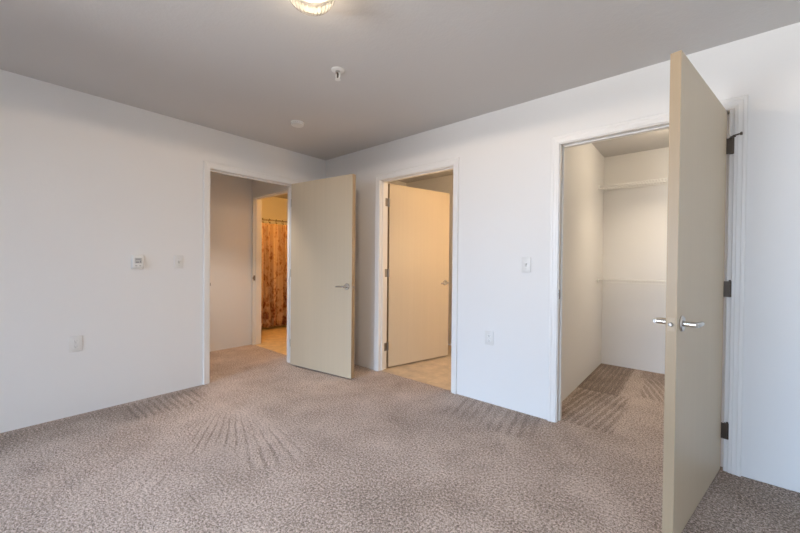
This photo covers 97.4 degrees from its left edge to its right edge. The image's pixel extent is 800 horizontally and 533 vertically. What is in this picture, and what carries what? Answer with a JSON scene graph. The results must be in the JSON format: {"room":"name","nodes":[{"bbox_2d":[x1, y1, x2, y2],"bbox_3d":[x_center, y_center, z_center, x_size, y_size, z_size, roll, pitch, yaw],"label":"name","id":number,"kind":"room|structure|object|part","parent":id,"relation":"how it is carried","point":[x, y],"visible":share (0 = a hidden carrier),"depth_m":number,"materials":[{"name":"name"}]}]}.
{"room":"empty bedroom","nodes":[
{"label":"empty bedroom","id":0,"kind":"room"},
{"bbox_2d":[0,69,405,432],"bbox_3d":[-2.155,-0.099,3.055,0.110,2.440,6.780,1,1,41],"label":"wall","id":1,"kind":"structure","parent":0,"point":[89,183],"depth_m":2.74,"materials":[{"name":"white paint"}]},
{"bbox_2d":[69,335,81,351],"bbox_3d":[-2.441,0.582,2.644,0.009,0.118,0.074,1,1,41],"label":"power outlet","id":2,"kind":"object","parent":1,"relation":"attached to","point":[75,342],"visible":1,"depth_m":2.64,"materials":[{"name":"white plastic"}]},
{"bbox_2d":[131,255,143,268],"bbox_3d":[-2.178,-0.038,2.920,0.032,0.120,0.088,1,1,41],"label":"thermostat","id":3,"kind":"object","parent":1,"relation":"attached to","point":[137,261],"visible":1,"depth_m":2.91,"materials":[{"name":"white plastic"}]},
{"bbox_2d":[174,255,182,267],"bbox_3d":[-1.984,-0.041,3.156,0.020,0.116,0.072,1,1,41],"label":"light switch","id":4,"kind":"object","parent":1,"relation":"attached to","point":[178,260],"visible":1,"depth_m":3.15,"materials":[{"name":"grey plastic"}]},
{"bbox_2d":[203,160,297,384],"bbox_3d":[-1.571,0.060,3.741,0.146,2.118,1.018,1,1,41],"label":"door frame","id":5,"kind":"structure","parent":1,"relation":"attached to","point":[208,167],"depth_m":3.36,"materials":[{"name":"white paint"}]},
{"bbox_2d":[290,174,355,378],"bbox_3d":[-0.871,0.094,3.765,0.995,2.034,0.177,1,1,33],"label":"door","id":6,"kind":"structure","parent":1,"relation":"in","point":[322,272],"depth_m":3.69,"materials":[{"name":"beige wood"}]},
{"bbox_2d":[210,172,251,351],"bbox_3d":[-2.957,-0.117,4.010,0.100,2.440,2.790,1,1,41],"label":"wall","id":7,"kind":"structure","parent":0,"point":[230,196],"depth_m":4.72,"materials":[{"name":"white paint"}]},
{"bbox_2d":[251,180,287,344],"bbox_3d":[-1.624,-0.111,4.627,1.125,2.440,0.120,1,1,41],"label":"wall","id":8,"kind":"structure","parent":0,"point":[258,187],"depth_m":4.80,"materials":[{"name":"white paint"}]},
{"bbox_2d":[252,189,287,344],"bbox_3d":[-1.676,0.049,4.680,1.014,2.118,0.144,1,1,41],"label":"door frame","id":9,"kind":"structure","parent":8,"relation":"attached to","point":[257,200],"depth_m":4.95,"materials":[{"name":"white paint"}]},
{"bbox_2d":[262,197,287,224],"bbox_3d":[-2.619,-0.145,6.813,0.100,2.440,1.910,1,1,41],"label":"wall","id":10,"kind":"structure","parent":0,"point":[273,208],"depth_m":6.90,"materials":[{"name":"white paint"}]},
{"bbox_2d":[262,219,286,222],"bbox_3d":[-2.059,-0.798,6.253,0.060,0.060,1.789,1,1,41],"label":"curtain rod","id":11,"kind":"object","parent":10,"relation":"attached to","point":[262,219],"visible":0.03,"depth_m":6.10,"materials":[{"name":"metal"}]},
{"bbox_2d":[261,219,286,328],"bbox_3d":[-2.117,0.109,6.207,0.133,1.865,1.520,1,1,41],"label":"shower curtain","id":12,"kind":"object","parent":11,"relation":"hanging from","point":[274,236],"visible":0.34,"depth_m":6.10,"materials":[{"name":"fabric"}]},
{"bbox_2d":[0,325,799,532],"bbox_3d":[-1.305,1.164,2.608,7.400,0.060,7.200,1,1,41],"label":"floor","id":13,"kind":"structure","parent":0,"point":[271,444],"depth_m":2.06,"materials":[{"name":"beige carpet"}]},
{"bbox_2d":[0,0,799,198],"bbox_3d":[-1.281,-1.356,2.580,7.700,0.100,7.500,1,1,41],"label":"ceiling","id":14,"kind":"structure","parent":0,"point":[248,69],"depth_m":2.12,"materials":[{"name":"white paint"}]},
{"bbox_2d":[291,120,303,127],"bbox_3d":[-0.932,-1.294,3.197,0.120,0.030,0.120,1,1,41],"label":"smoke detector","id":15,"kind":"object","parent":14,"relation":"attached to","point":[295,123],"visible":1,"depth_m":3.17,"materials":[{"name":"white plastic"}]},
{"bbox_2d":[289,0,334,15],"bbox_3d":[-0.403,-1.225,1.586,0.233,0.124,0.233,1,1,41],"label":"ceiling light","id":16,"kind":"object","parent":14,"relation":"attached to","point":[325,8],"visible":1,"depth_m":1.68,"materials":[{"name":"white glass"}]},
{"bbox_2d":[331,66,343,80],"bbox_3d":[-0.410,-1.262,2.316,0.086,0.066,0.086,1,1,41],"label":"sprinkler","id":17,"kind":"object","parent":14,"relation":"attached to","point":[337,70],"visible":1,"depth_m":2.30,"materials":[{"name":"white metal"}]},
{"bbox_2d":[406,175,452,344],"bbox_3d":[0.038,-0.108,5.719,5.360,2.440,0.120,1,1,41],"label":"wall","id":18,"kind":"structure","parent":0,"point":[444,184],"depth_m":5.07,"materials":[{"name":"white paint"}]},
{"bbox_2d":[326,22,799,492],"bbox_3d":[0.888,-0.069,2.913,4.700,2.440,0.120,1,1,41],"label":"wall","id":19,"kind":"structure","parent":0,"point":[504,155],"depth_m":2.65,"materials":[{"name":"white paint"}]},
{"bbox_2d":[374,157,458,393],"bbox_3d":[0.166,0.078,3.531,1.037,2.118,0.156,1,1,41],"label":"door frame","id":20,"kind":"structure","parent":19,"relation":"attached to","point":[381,180],"depth_m":3.78,"materials":[{"name":"white paint"}]},
{"bbox_2d":[384,184,449,366],"bbox_3d":[0.213,0.100,4.159,0.980,2.034,0.169,0,1,-36],"label":"door","id":21,"kind":"structure","parent":19,"relation":"in","point":[417,271],"depth_m":4.12,"materials":[{"name":"beige wood"}]},
{"bbox_2d":[485,330,493,345],"bbox_3d":[0.749,0.600,2.949,0.074,0.118,0.009,1,1,41],"label":"power outlet","id":22,"kind":"object","parent":19,"relation":"attached to","point":[489,335],"visible":1,"depth_m":2.94,"materials":[{"name":"white plastic"}]},
{"bbox_2d":[522,257,530,271],"bbox_3d":[0.982,-0.012,2.740,0.072,0.116,0.020,1,1,41],"label":"light switch","id":23,"kind":"object","parent":19,"relation":"attached to","point":[526,261],"visible":1,"depth_m":2.74,"materials":[{"name":"grey plastic"}]},
{"bbox_2d":[548,95,748,476],"bbox_3d":[1.554,0.104,2.333,1.044,2.118,0.138,1,1,41],"label":"door frame","id":24,"kind":"structure","parent":19,"relation":"attached to","point":[736,108],"depth_m":2.01,"materials":[{"name":"white paint"}]},
{"bbox_2d":[652,50,742,532],"bbox_3d":[1.479,0.138,1.735,0.942,2.034,0.168,0,1,-39],"label":"door","id":25,"kind":"structure","parent":19,"relation":"in","point":[699,144],"depth_m":1.58,"materials":[{"name":"beige wood"}]},
{"bbox_3d":[1.171,0.239,1.563,0.123,0.024,0.055,0,1,-39],"label":"lever","id":26,"kind":"part","parent":25,"relation":"part of","materials":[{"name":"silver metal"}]},
{"bbox_3d":[1.119,0.239,1.450,0.001,0.056,0.025,0,1,-38],"label":"latch plate","id":27,"kind":"part","parent":25,"relation":"part of","materials":[{"name":"silver metal"}]},
{"bbox_3d":[1.241,0.240,1.476,0.123,0.024,0.055,0,1,-39],"label":"lever","id":28,"kind":"part","parent":25,"relation":"part of","materials":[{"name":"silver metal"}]},
{"bbox_2d":[562,143,603,400],"bbox_3d":[1.782,-0.067,3.531,0.120,2.440,1.980,1,1,41],"label":"wall","id":29,"kind":"structure","parent":0,"point":[584,164],"depth_m":3.45,"materials":[{"name":"white paint"}]},
{"bbox_2d":[601,147,668,373],"bbox_3d":[3.050,-0.057,3.682,1.612,2.440,0.100,1,1,41],"label":"wall","id":30,"kind":"structure","parent":0,"point":[634,219],"depth_m":3.96,"materials":[{"name":"white paint"}]},
{"bbox_2d":[597,278,665,284],"bbox_3d":[2.913,0.315,3.529,1.610,0.336,0.312,1,1,41],"label":"wire shelf","id":31,"kind":"object","parent":30,"relation":"attached to","point":[603,279],"visible":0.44,"depth_m":3.79,"materials":[{"name":"white metal"}]},
{"bbox_3d":[2.820,0.158,3.418,1.604,0.007,0.007,1,1,41],"label":"rail","id":32,"kind":"part","parent":31,"relation":"part of","materials":[{"name":"white metal"}]},
{"bbox_3d":[2.819,0.184,3.417,1.604,0.007,0.007,1,1,41],"label":"lip rail","id":33,"kind":"part","parent":31,"relation":"part of","materials":[{"name":"white metal"}]},
{"bbox_2d":[598,178,667,190],"bbox_3d":[2.922,-0.727,3.518,1.610,0.336,0.312,1,1,41],"label":"wire shelf","id":34,"kind":"object","parent":30,"relation":"attached to","point":[624,185],"visible":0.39,"depth_m":3.81,"materials":[{"name":"white metal"}]},
{"bbox_3d":[2.829,-0.858,3.405,1.604,0.007,0.007,1,1,41],"label":"lip rail","id":35,"kind":"part","parent":34,"relation":"part of","materials":[{"name":"white metal"}]},
{"bbox_3d":[2.830,-0.884,3.406,1.604,0.007,0.007,1,1,41],"label":"rail","id":36,"kind":"part","parent":34,"relation":"part of","materials":[{"name":"white metal"}]},
{"bbox_3d":[3.022,-0.885,3.631,1.604,0.006,0.006,1,1,41],"label":"rail","id":37,"kind":"part","parent":34,"relation":"part of","materials":[{"name":"white metal"}]}
]}

